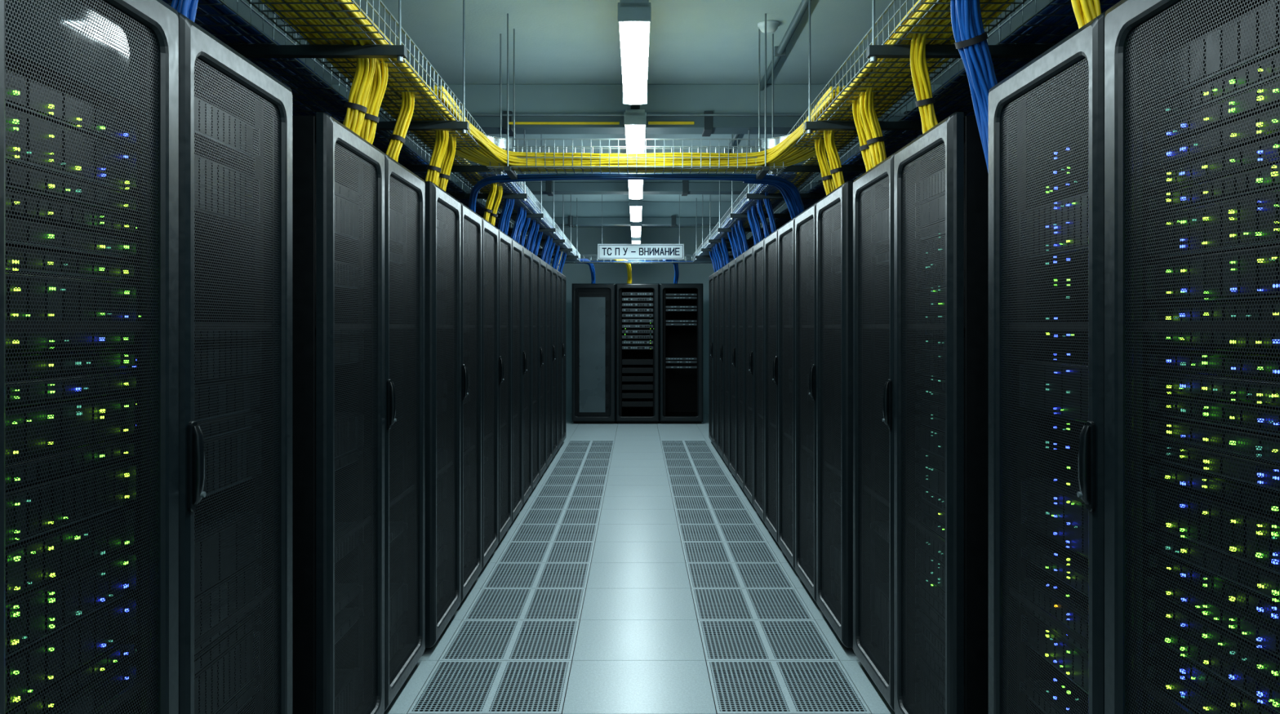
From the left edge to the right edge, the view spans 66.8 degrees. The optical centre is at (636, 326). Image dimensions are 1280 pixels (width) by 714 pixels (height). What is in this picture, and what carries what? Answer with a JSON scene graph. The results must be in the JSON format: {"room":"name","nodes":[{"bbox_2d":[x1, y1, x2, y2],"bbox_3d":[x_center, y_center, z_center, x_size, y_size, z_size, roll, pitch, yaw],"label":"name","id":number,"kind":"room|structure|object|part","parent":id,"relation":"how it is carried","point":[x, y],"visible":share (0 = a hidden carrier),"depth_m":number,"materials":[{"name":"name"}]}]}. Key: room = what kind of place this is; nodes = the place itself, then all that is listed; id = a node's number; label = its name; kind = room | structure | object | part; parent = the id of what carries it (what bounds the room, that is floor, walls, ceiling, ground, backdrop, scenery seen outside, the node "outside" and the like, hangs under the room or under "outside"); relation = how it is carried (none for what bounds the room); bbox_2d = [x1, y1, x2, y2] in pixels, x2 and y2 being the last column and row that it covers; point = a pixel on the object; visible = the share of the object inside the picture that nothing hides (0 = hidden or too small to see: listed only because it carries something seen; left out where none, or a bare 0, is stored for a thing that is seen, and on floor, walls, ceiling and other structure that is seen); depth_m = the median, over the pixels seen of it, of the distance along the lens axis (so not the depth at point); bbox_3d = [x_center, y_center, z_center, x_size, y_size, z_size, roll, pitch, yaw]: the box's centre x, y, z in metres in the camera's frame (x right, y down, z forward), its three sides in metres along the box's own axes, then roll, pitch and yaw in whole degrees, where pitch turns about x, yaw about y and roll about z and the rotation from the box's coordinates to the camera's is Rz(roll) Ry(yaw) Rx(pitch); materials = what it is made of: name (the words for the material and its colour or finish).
{"room":"server room","nodes":[
{"label":"server room","id":0,"kind":"room"},
{"bbox_2d":[222,0,1051,227],"bbox_3d":[0.000,-1.760,6.850,6.800,0.120,19.900,0,0,0],"label":"ceiling","id":1,"kind":"structure","parent":0,"point":[557,42],"depth_m":5.79,"materials":[{"name":"paint"}]},
{"bbox_2d":[166,0,580,262],"bbox_3d":[-1.225,-1.292,7.150,0.910,0.815,13.900,0,0,0],"label":"cable tray","id":2,"kind":"object","parent":1,"relation":"hanging from","point":[259,50],"visible":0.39,"depth_m":3.86,"materials":[{"name":"metal"}]},
{"bbox_2d":[480,201,787,217],"bbox_3d":[0.000,-1.590,13.360,6.600,0.220,0.320,0,0,0],"label":"ceiling beam","id":3,"kind":"structure","parent":1,"relation":"attached to","point":[584,209],"depth_m":13.20,"materials":[{"name":"grey metal"}]},
{"bbox_2d":[630,104,639,109],"bbox_3d":[-0.008,-1.425,6.350,0.064,0.549,17.700,0,0,0],"label":"rail","id":4,"kind":"object","parent":1,"relation":"attached to","point":[632,106],"visible":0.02,"depth_m":5.09,"materials":[{"name":"metal"}]},
{"bbox_2d":[617,0,651,104],"bbox_3d":[-0.008,-1.101,3.985,0.116,0.098,1.270,0,0,0],"label":"lamp","id":5,"kind":"object","parent":4,"relation":"attached to","point":[634,16],"visible":1,"depth_m":3.67,"materials":[{"name":"white plastic"}]},
{"bbox_2d":[624,109,646,153],"bbox_3d":[-0.008,-1.101,5.705,0.116,0.098,1.270,0,0,0],"label":"lamp","id":6,"kind":"object","parent":4,"relation":"attached to","point":[635,120],"visible":0.73,"depth_m":5.18,"materials":[{"name":"white plastic"}]},
{"bbox_2d":[625,124,645,153],"bbox_3d":[-0.008,-1.075,5.705,0.108,0.045,1.238,0,0,0],"label":"diffuser","id":7,"kind":"object","parent":6,"relation":"attached to","point":[632,131],"depth_m":5.41,"materials":[{"name":"white plastic"}]},
{"bbox_2d":[629,199,642,222],"bbox_3d":[-0.008,-1.101,9.145,0.116,0.098,1.270,0,0,0],"label":"lamp","id":8,"kind":"object","parent":4,"relation":"attached to","point":[635,205],"visible":0.79,"depth_m":8.79,"materials":[{"name":"white plastic"}]},
{"bbox_2d":[630,206,641,222],"bbox_3d":[-0.008,-1.075,9.145,0.108,0.045,1.238,0,0,0],"label":"diffuser","id":9,"kind":"object","parent":8,"relation":"attached to","point":[635,211],"depth_m":9.14,"materials":[{"name":"white plastic"}]},
{"bbox_2d":[630,222,641,237],"bbox_3d":[-0.008,-1.101,10.865,0.116,0.098,1.270,0,0,0],"label":"lamp","id":10,"kind":"object","parent":4,"relation":"attached to","point":[635,226],"visible":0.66,"depth_m":10.63,"materials":[{"name":"white plastic"}]},
{"bbox_2d":[631,226,640,237],"bbox_3d":[-0.008,-1.075,10.865,0.108,0.045,1.238,0,0,0],"label":"diffuser","id":11,"kind":"object","parent":10,"relation":"attached to","point":[635,230],"depth_m":10.84,"materials":[{"name":"white plastic"}]},
{"bbox_2d":[631,237,640,244],"bbox_3d":[-0.008,-1.101,12.585,0.116,0.098,1.270,0,0,0],"label":"lamp","id":12,"kind":"object","parent":4,"relation":"attached to","point":[634,240],"visible":0.34,"depth_m":11.95,"materials":[{"name":"white plastic"}]},
{"bbox_2d":[631,240,639,244],"bbox_3d":[-0.008,-1.075,12.585,0.108,0.045,1.238,0,0,0],"label":"diffuser","id":13,"kind":"object","parent":12,"relation":"attached to","point":[633,242],"depth_m":12.21,"materials":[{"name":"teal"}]},
{"bbox_2d":[628,172,644,199],"bbox_3d":[-0.008,-1.101,7.425,0.116,0.098,1.270,0,0,0],"label":"lamp","id":14,"kind":"object","parent":4,"relation":"attached to","point":[635,187],"visible":0.53,"depth_m":7.47,"materials":[{"name":"white plastic"}]},
{"bbox_2d":[628,180,643,199],"bbox_3d":[-0.008,-1.075,7.425,0.108,0.045,1.238,0,0,0],"label":"diffuser","id":15,"kind":"object","parent":14,"relation":"attached to","point":[635,187],"depth_m":7.49,"materials":[{"name":"white plastic"}]},
{"bbox_2d":[484,13,790,179],"bbox_3d":[0.000,-1.270,5.360,1.658,0.857,0.420,0,0,0],"label":"cable tray","id":16,"kind":"object","parent":1,"relation":"hanging from","point":[501,142],"visible":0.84,"depth_m":5.30,"materials":[{"name":"metal"}]},
{"bbox_2d":[455,180,822,195],"bbox_3d":[0.000,-1.435,10.082,6.600,0.130,0.256,0,0,0],"label":"cable tray","id":17,"kind":"object","parent":1,"relation":"attached to","point":[685,188],"visible":0.34,"depth_m":9.96,"materials":[{"name":"metal"}]},
{"bbox_2d":[329,84,951,114],"bbox_3d":[0.000,-1.590,6.960,6.600,0.220,0.320,0,0,0],"label":"ceiling beam","id":18,"kind":"structure","parent":1,"relation":"attached to","point":[479,99],"depth_m":6.80,"materials":[{"name":"grey metal"}]},
{"bbox_2d":[597,194,684,259],"bbox_3d":[0.050,-1.258,11.805,1.050,0.883,0.014,0,0,0],"label":"hanging sign","id":19,"kind":"object","parent":1,"relation":"hanging from","point":[605,251],"visible":0.99,"depth_m":11.80,"materials":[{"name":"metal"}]},
{"bbox_2d":[550,254,732,263],"bbox_3d":[0.000,-1.304,14.300,3.200,0.789,0.400,0,0,0],"label":"cable tray","id":20,"kind":"object","parent":1,"relation":"hanging from","point":[583,256],"visible":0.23,"depth_m":14.45,"materials":[{"name":"metal"}]},
{"bbox_2d":[509,215,777,226],"bbox_3d":[0.000,-1.435,13.282,6.600,0.130,0.256,0,0,0],"label":"duct","id":21,"kind":"object","parent":1,"relation":"attached to","point":[673,221],"visible":0.36,"depth_m":13.16,"materials":[{"name":"metal"}]},
{"bbox_2d":[377,111,910,136],"bbox_3d":[0.000,-1.435,6.875,6.600,0.130,0.270,0,0,0],"label":"ceiling pipe","id":22,"kind":"object","parent":1,"relation":"attached to","point":[708,123],"visible":0.41,"depth_m":6.76,"materials":[{"name":"metal"}]},
{"bbox_2d":[724,0,811,153],"bbox_3d":[0.870,-1.671,3.545,0.070,0.055,12.890,0,0,0],"label":"conduit","id":23,"kind":"object","parent":1,"relation":"attached to","point":[780,51],"depth_m":5.73,"materials":[{"name":"grey metal"}]},
{"bbox_2d":[757,20,779,33],"bbox_3d":[0.740,-1.673,5.450,0.124,0.052,0.124,0,0,0],"label":"smoke detector","id":24,"kind":"object","parent":1,"relation":"attached to","point":[771,25],"visible":0.91,"depth_m":5.41,"materials":[{"name":"white plastic"}]},
{"bbox_2d":[693,0,1119,262],"bbox_3d":[1.225,-1.292,7.150,0.910,0.815,13.900,0,0,0],"label":"cable tray","id":25,"kind":"object","parent":1,"relation":"hanging from","point":[1013,50],"visible":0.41,"depth_m":4.07,"materials":[{"name":"metal"}]},
{"bbox_2d":[162,0,1120,283],"bbox_3d":[0.000,-0.786,7.682,3.174,0.685,14.865,0,0,0],"label":"bundle","id":26,"kind":"object","parent":25,"relation":"on","point":[970,36],"visible":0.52,"depth_m":4.01,"materials":[{"name":"plastic"}]},
{"bbox_2d":[260,0,1101,283],"bbox_3d":[0.002,-0.828,7.681,2.214,0.383,14.862,0,0,0],"label":"bundles","id":27,"kind":"object","parent":25,"relation":"on","point":[370,81],"visible":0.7,"depth_m":3.94,"materials":[{"name":"yellow plastic"}]},
{"bbox_2d":[520,227,752,413],"bbox_3d":[0.000,0.110,16.760,6.600,3.620,0.120,0,0,0],"label":"wall","id":28,"kind":"structure","parent":0,"point":[588,238],"depth_m":16.70,"materials":[{"name":"paint"}]},
{"bbox_2d":[422,453,856,711],"bbox_3d":[0.000,1.960,6.850,6.600,0.080,19.700,0,0,0],"label":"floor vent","id":29,"kind":"structure","parent":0,"point":[528,524],"depth_m":6.29,"materials":[{"name":"metal"}]},
{"bbox_2d":[383,413,895,713],"bbox_3d":[0.005,1.515,6.850,6.586,0.030,19.696,0,0,0],"label":"floor","id":30,"kind":"structure","parent":0,"point":[638,649],"depth_m":5.23,"materials":[{"name":"tile"}]},
{"bbox_2d":[0,0,178,713],"bbox_3d":[-1.488,0.420,1.710,1.095,2.160,0.616,0,0,0],"label":"rack","id":31,"kind":"object","parent":30,"relation":"on","point":[89,89],"visible":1,"depth_m":1.74,"materials":[{"name":"black metal"}]},
{"bbox_2d":[177,11,292,713],"bbox_3d":[-1.473,0.420,2.350,1.124,2.160,0.656,0,0,0],"label":"rack","id":32,"kind":"object","parent":30,"relation":"on","point":[235,117],"visible":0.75,"depth_m":2.40,"materials":[{"name":"black metal"}]},
{"bbox_3d":[-0.926,0.295,2.050,0.028,0.190,0.030,0,0,0],"label":"door handle","id":33,"kind":"part","parent":32,"relation":"part of","materials":[{"name":"black plastic"}]},
{"bbox_2d":[292,111,384,713],"bbox_3d":[-1.488,0.420,3.315,1.095,2.160,0.666,0,0,0],"label":"rack","id":34,"kind":"object","parent":30,"relation":"on","point":[338,175],"visible":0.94,"depth_m":3.10,"materials":[{"name":"black metal"}]},
{"bbox_2d":[383,152,425,711],"bbox_3d":[-1.473,0.420,3.995,1.124,2.160,0.686,0,0,0],"label":"rack","id":35,"kind":"object","parent":30,"relation":"on","point":[404,190],"visible":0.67,"depth_m":4.18,"materials":[{"name":"black metal"}]},
{"bbox_3d":[-0.926,0.295,3.680,0.028,0.190,0.030,0,0,0],"label":"door handle","id":36,"kind":"part","parent":35,"relation":"part of","materials":[{"name":"black plastic"}]},
{"bbox_2d":[425,181,461,648],"bbox_3d":[-1.462,0.420,4.742,1.095,2.160,0.681,0,0,0],"label":"rack","id":37,"kind":"object","parent":30,"relation":"on","point":[442,210],"visible":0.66,"depth_m":4.72,"materials":[{"name":"black metal"}]},
{"bbox_2d":[460,202,481,603],"bbox_3d":[-1.448,0.420,5.428,1.124,2.160,0.681,0,0,0],"label":"rack","id":38,"kind":"object","parent":30,"relation":"on","point":[471,222],"visible":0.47,"depth_m":5.60,"materials":[{"name":"black metal"}]},
{"bbox_3d":[-0.901,0.295,5.115,0.028,0.190,0.030,0,0,0],"label":"door handle","id":39,"kind":"part","parent":38,"relation":"part of","materials":[{"name":"black plastic"}]},
{"bbox_2d":[480,216,498,569],"bbox_3d":[-1.462,0.420,6.112,1.095,2.160,0.681,0,0,0],"label":"rack","id":40,"kind":"object","parent":30,"relation":"on","point":[490,250],"visible":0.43,"depth_m":6.34,"materials":[{"name":"black metal"}]},
{"bbox_2d":[491,228,511,544],"bbox_3d":[-1.448,0.420,6.798,1.124,2.160,0.681,0,0,0],"label":"rack","id":41,"kind":"object","parent":30,"relation":"on","point":[504,255],"visible":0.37,"depth_m":7.03,"materials":[{"name":"black metal"}]},
{"bbox_3d":[-0.901,0.295,6.485,0.028,0.190,0.030,0,0,0],"label":"door handle","id":42,"kind":"part","parent":41,"relation":"part of","materials":[{"name":"black plastic"}]},
{"bbox_3d":[-0.938,0.400,6.798,0.045,2.120,0.675,0,0,0],"label":"door frame","id":43,"kind":"part","parent":41,"relation":"part of","materials":[{"name":"black metal"}]},
{"bbox_2d":[505,238,522,522],"bbox_3d":[-1.462,0.420,7.482,1.095,2.160,0.681,0,0,0],"label":"rack","id":44,"kind":"object","parent":30,"relation":"on","point":[517,248],"visible":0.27,"depth_m":7.72,"materials":[{"name":"black metal"}]},
{"bbox_3d":[-0.938,0.400,7.482,0.045,2.120,0.675,0,0,0],"label":"door frame","id":45,"kind":"part","parent":44,"relation":"part of","materials":[{"name":"black metal"}]},
{"bbox_2d":[516,245,532,506],"bbox_3d":[-1.448,0.420,8.168,1.124,2.160,0.681,0,0,0],"label":"rack","id":46,"kind":"object","parent":30,"relation":"on","point":[526,254],"visible":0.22,"depth_m":8.40,"materials":[{"name":"black metal"}]},
{"bbox_3d":[-0.901,0.295,7.855,0.028,0.190,0.030,0,0,0],"label":"door handle","id":47,"kind":"part","parent":46,"relation":"part of","materials":[{"name":"black plastic"}]},
{"bbox_3d":[-0.938,0.400,8.168,0.045,2.120,0.675,0,0,0],"label":"door frame","id":48,"kind":"part","parent":46,"relation":"part of","materials":[{"name":"black metal"}]},
{"bbox_2d":[526,252,539,490],"bbox_3d":[-1.462,0.420,8.852,1.095,2.160,0.681,0,0,0],"label":"rack","id":49,"kind":"object","parent":30,"relation":"on","point":[535,260],"visible":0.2,"depth_m":9.09,"materials":[{"name":"black metal"}]},
{"bbox_3d":[-0.938,0.400,8.852,0.045,2.120,0.675,0,0,0],"label":"door frame","id":50,"kind":"part","parent":49,"relation":"part of","materials":[{"name":"black metal"}]},
{"bbox_2d":[534,257,546,479],"bbox_3d":[-1.448,0.420,9.537,1.124,2.160,0.681,0,0,0],"label":"rack","id":51,"kind":"object","parent":30,"relation":"on","point":[542,264],"visible":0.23,"depth_m":9.77,"materials":[{"name":"black metal"}]},
{"bbox_3d":[-0.901,0.295,9.225,0.028,0.190,0.030,0,0,0],"label":"door handle","id":52,"kind":"part","parent":51,"relation":"part of","materials":[{"name":"black plastic"}]},
{"bbox_3d":[-0.938,0.400,9.537,0.045,2.120,0.675,0,0,0],"label":"door frame","id":53,"kind":"part","parent":51,"relation":"part of","materials":[{"name":"black metal"}]},
{"bbox_2d":[546,262,552,468],"bbox_3d":[-1.462,0.420,10.223,1.095,2.160,0.681,0,0,0],"label":"rack","id":54,"kind":"object","parent":30,"relation":"on","point":[548,268],"visible":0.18,"depth_m":10.46,"materials":[{"name":"black metal"}]},
{"bbox_2d":[547,266,557,457],"bbox_3d":[-1.448,0.420,10.908,1.124,2.160,0.681,0,0,0],"label":"rack","id":55,"kind":"object","parent":30,"relation":"on","point":[554,271],"visible":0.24,"depth_m":11.14,"materials":[{"name":"black metal"}]},
{"bbox_3d":[-0.901,0.295,10.595,0.028,0.190,0.030,0,0,0],"label":"door handle","id":56,"kind":"part","parent":55,"relation":"part of","materials":[{"name":"black plastic"}]},
{"bbox_3d":[-0.938,0.400,10.908,0.045,2.120,0.675,0,0,0],"label":"door frame","id":57,"kind":"part","parent":55,"relation":"part of","materials":[{"name":"black metal"}]},
{"bbox_2d":[557,271,562,450],"bbox_3d":[-1.462,0.420,11.592,1.095,2.160,0.681,0,0,0],"label":"rack","id":58,"kind":"object","parent":30,"relation":"on","point":[559,274],"visible":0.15,"depth_m":11.84,"materials":[{"name":"black metal"}]},
{"bbox_2d":[561,273,566,442],"bbox_3d":[-1.448,0.420,12.277,1.124,2.160,0.681,0,0,0],"label":"rack","id":59,"kind":"object","parent":30,"relation":"on","point":[564,278],"visible":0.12,"depth_m":12.51,"materials":[{"name":"black metal"}]},
{"bbox_3d":[-0.901,0.295,11.965,0.028,0.190,0.030,0,0,0],"label":"door handle","id":60,"kind":"part","parent":59,"relation":"part of","materials":[{"name":"black plastic"}]},
{"bbox_2d":[572,283,615,423],"bbox_3d":[-0.662,0.420,15.447,0.671,2.160,1.095,0,0,0],"label":"rack","id":61,"kind":"object","parent":30,"relation":"on","point":[593,304],"visible":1,"depth_m":14.91,"materials":[{"name":"black metal"}]},
{"bbox_2d":[615,283,659,423],"bbox_3d":[0.013,0.420,15.447,0.671,2.160,1.095,0,0,0],"label":"rack","id":62,"kind":"object","parent":30,"relation":"on","point":[637,304],"visible":1,"depth_m":14.98,"materials":[{"name":"black metal"}]},
{"bbox_2d":[413,443,864,713],"bbox_3d":[0.010,1.552,6.850,6.630,0.040,19.700,0,0,0],"label":"grid","id":63,"kind":"object","parent":30,"relation":"in","point":[611,445],"depth_m":5.50,"materials":[{"name":"grey metal"}]},
{"bbox_2d":[659,283,702,423],"bbox_3d":[0.688,0.420,15.447,0.671,2.160,1.095,0,0,0],"label":"rack","id":64,"kind":"object","parent":30,"relation":"on","point":[681,304],"visible":0.96,"depth_m":15.90,"materials":[{"name":"black metal"}]},
{"bbox_2d":[708,273,713,443],"bbox_3d":[1.468,0.420,12.277,1.124,2.160,0.681,0,0,0],"label":"rack","id":65,"kind":"object","parent":30,"relation":"on","point":[710,278],"visible":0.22,"depth_m":12.54,"materials":[{"name":"black metal"}]},
{"bbox_3d":[0.921,0.295,11.965,0.028,0.190,0.030,0,0,0],"label":"door handle","id":66,"kind":"part","parent":65,"relation":"part of","materials":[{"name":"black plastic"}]},
{"bbox_2d":[712,270,718,450],"bbox_3d":[1.482,0.420,11.592,1.095,2.160,0.681,0,0,0],"label":"rack","id":67,"kind":"object","parent":30,"relation":"on","point":[715,274],"visible":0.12,"depth_m":11.84,"materials":[{"name":"black metal"}]},
{"bbox_2d":[717,266,727,459],"bbox_3d":[1.468,0.420,10.908,1.124,2.160,0.681,0,0,0],"label":"rack","id":68,"kind":"object","parent":30,"relation":"on","point":[720,273],"visible":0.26,"depth_m":11.14,"materials":[{"name":"black metal"}]},
{"bbox_3d":[0.958,0.400,10.908,0.045,2.120,0.675,0,0,0],"label":"door frame","id":69,"kind":"part","parent":68,"relation":"part of","materials":[{"name":"black metal"}]},
{"bbox_3d":[0.921,0.295,10.595,0.028,0.190,0.030,0,0,0],"label":"door handle","id":70,"kind":"part","parent":68,"relation":"part of","materials":[{"name":"black plastic"}]},
{"bbox_2d":[723,262,733,467],"bbox_3d":[1.482,0.420,10.223,1.095,2.160,0.681,0,0,0],"label":"rack","id":71,"kind":"object","parent":30,"relation":"on","point":[726,268],"visible":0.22,"depth_m":10.46,"materials":[{"name":"black metal"}]},
{"bbox_3d":[0.958,0.400,10.223,0.045,2.120,0.675,0,0,0],"label":"door frame","id":72,"kind":"part","parent":71,"relation":"part of","materials":[{"name":"black metal"}]},
{"bbox_2d":[728,257,736,478],"bbox_3d":[1.468,0.420,9.537,1.124,2.160,0.681,0,0,0],"label":"rack","id":73,"kind":"object","parent":30,"relation":"on","point":[732,264],"visible":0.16,"depth_m":9.79,"materials":[{"name":"black metal"}]},
{"bbox_3d":[0.921,0.295,9.225,0.028,0.190,0.030,0,0,0],"label":"door handle","id":74,"kind":"part","parent":73,"relation":"part of","materials":[{"name":"black plastic"}]},
{"bbox_2d":[735,252,749,490],"bbox_3d":[1.482,0.420,8.852,1.095,2.160,0.681,0,0,0],"label":"rack","id":75,"kind":"object","parent":30,"relation":"on","point":[740,260],"visible":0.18,"depth_m":9.12,"materials":[{"name":"black metal"}]},
{"bbox_3d":[0.958,0.400,8.852,0.045,2.120,0.675,0,0,0],"label":"door frame","id":76,"kind":"part","parent":75,"relation":"part of","materials":[{"name":"black metal"}]},
{"bbox_2d":[743,245,759,506],"bbox_3d":[1.468,0.420,8.168,1.124,2.160,0.681,0,0,0],"label":"rack","id":77,"kind":"object","parent":30,"relation":"on","point":[748,254],"visible":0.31,"depth_m":8.40,"materials":[{"name":"black metal"}]},
{"bbox_3d":[0.958,0.400,8.168,0.045,2.120,0.675,0,0,0],"label":"door frame","id":78,"kind":"part","parent":77,"relation":"part of","materials":[{"name":"black metal"}]},
{"bbox_3d":[0.921,0.295,7.855,0.028,0.190,0.030,0,0,0],"label":"door handle","id":79,"kind":"part","parent":77,"relation":"part of","materials":[{"name":"black plastic"}]},
{"bbox_2d":[753,238,764,523],"bbox_3d":[1.482,0.420,7.482,1.095,2.160,0.681,0,0,0],"label":"rack","id":80,"kind":"object","parent":30,"relation":"on","point":[758,248],"visible":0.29,"depth_m":7.74,"materials":[{"name":"black metal"}]},
{"bbox_2d":[764,228,785,543],"bbox_3d":[1.468,0.420,6.798,1.124,2.160,0.681,0,0,0],"label":"rack","id":81,"kind":"object","parent":30,"relation":"on","point":[771,242],"visible":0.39,"depth_m":7.03,"materials":[{"name":"black metal"}]},
{"bbox_3d":[0.958,0.400,6.798,0.045,2.120,0.675,0,0,0],"label":"door frame","id":82,"kind":"part","parent":81,"relation":"part of","materials":[{"name":"black metal"}]},
{"bbox_3d":[0.921,0.295,6.485,0.028,0.190,0.030,0,0,0],"label":"door handle","id":83,"kind":"part","parent":81,"relation":"part of","materials":[{"name":"black plastic"}]},
{"bbox_2d":[777,217,795,569],"bbox_3d":[1.482,0.420,6.112,1.095,2.160,0.681,0,0,0],"label":"rack","id":84,"kind":"object","parent":30,"relation":"on","point":[786,250],"visible":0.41,"depth_m":6.34,"materials":[{"name":"black metal"}]},
{"bbox_2d":[795,202,817,602],"bbox_3d":[1.468,0.420,5.428,1.124,2.160,0.681,0,0,0],"label":"rack","id":85,"kind":"object","parent":30,"relation":"on","point":[806,221],"visible":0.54,"depth_m":5.64,"materials":[{"name":"black metal"}]},
{"bbox_3d":[0.921,0.295,5.115,0.028,0.190,0.030,0,0,0],"label":"door handle","id":86,"kind":"part","parent":85,"relation":"part of","materials":[{"name":"black plastic"}]},
{"bbox_2d":[816,181,853,649],"bbox_3d":[1.482,0.420,4.742,1.095,2.160,0.681,0,0,0],"label":"rack","id":87,"kind":"object","parent":30,"relation":"on","point":[834,211],"visible":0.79,"depth_m":4.80,"materials":[{"name":"black metal"}]},
{"bbox_2d":[853,152,895,711],"bbox_3d":[1.493,0.420,3.995,1.124,2.160,0.686,0,0,0],"label":"rack","id":88,"kind":"object","parent":30,"relation":"on","point":[873,190],"visible":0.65,"depth_m":4.18,"materials":[{"name":"black metal"}]},
{"bbox_3d":[0.946,0.295,3.680,0.028,0.190,0.030,0,0,0],"label":"door handle","id":89,"kind":"part","parent":88,"relation":"part of","materials":[{"name":"black plastic"}]},
{"bbox_2d":[893,111,988,713],"bbox_3d":[1.508,0.420,3.315,1.095,2.160,0.666,0,0,0],"label":"rack","id":90,"kind":"object","parent":30,"relation":"on","point":[941,176],"visible":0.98,"depth_m":3.13,"materials":[{"name":"black metal"}]},
{"bbox_2d":[988,11,1106,713],"bbox_3d":[1.493,0.420,2.350,1.124,2.160,0.656,0,0,0],"label":"rack","id":91,"kind":"object","parent":30,"relation":"on","point":[1046,117],"visible":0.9,"depth_m":2.44,"materials":[{"name":"black metal"}]},
{"bbox_3d":[0.946,0.295,2.050,0.028,0.190,0.030,0,0,0],"label":"door handle","id":92,"kind":"part","parent":91,"relation":"part of","materials":[{"name":"black plastic"}]},
{"bbox_2d":[1104,0,1279,713],"bbox_3d":[1.508,0.420,1.710,1.095,2.160,0.616,0,0,0],"label":"rack","id":93,"kind":"object","parent":30,"relation":"on","point":[1192,87],"visible":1,"depth_m":1.76,"materials":[{"name":"black metal"}]},
{"bbox_3d":[0.983,0.400,1.710,0.045,2.120,0.610,0,0,0],"label":"door frame","id":94,"kind":"part","parent":93,"relation":"part of","materials":[{"name":"black metal"}]},
{"bbox_2d":[427,161,862,182],"bbox_3d":[0.000,-1.590,10.160,6.600,0.220,0.320,0,0,0],"label":"ceiling beam","id":95,"kind":"structure","parent":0,"point":[452,178],"depth_m":10.00,"materials":[{"name":"metal"}]}
]}

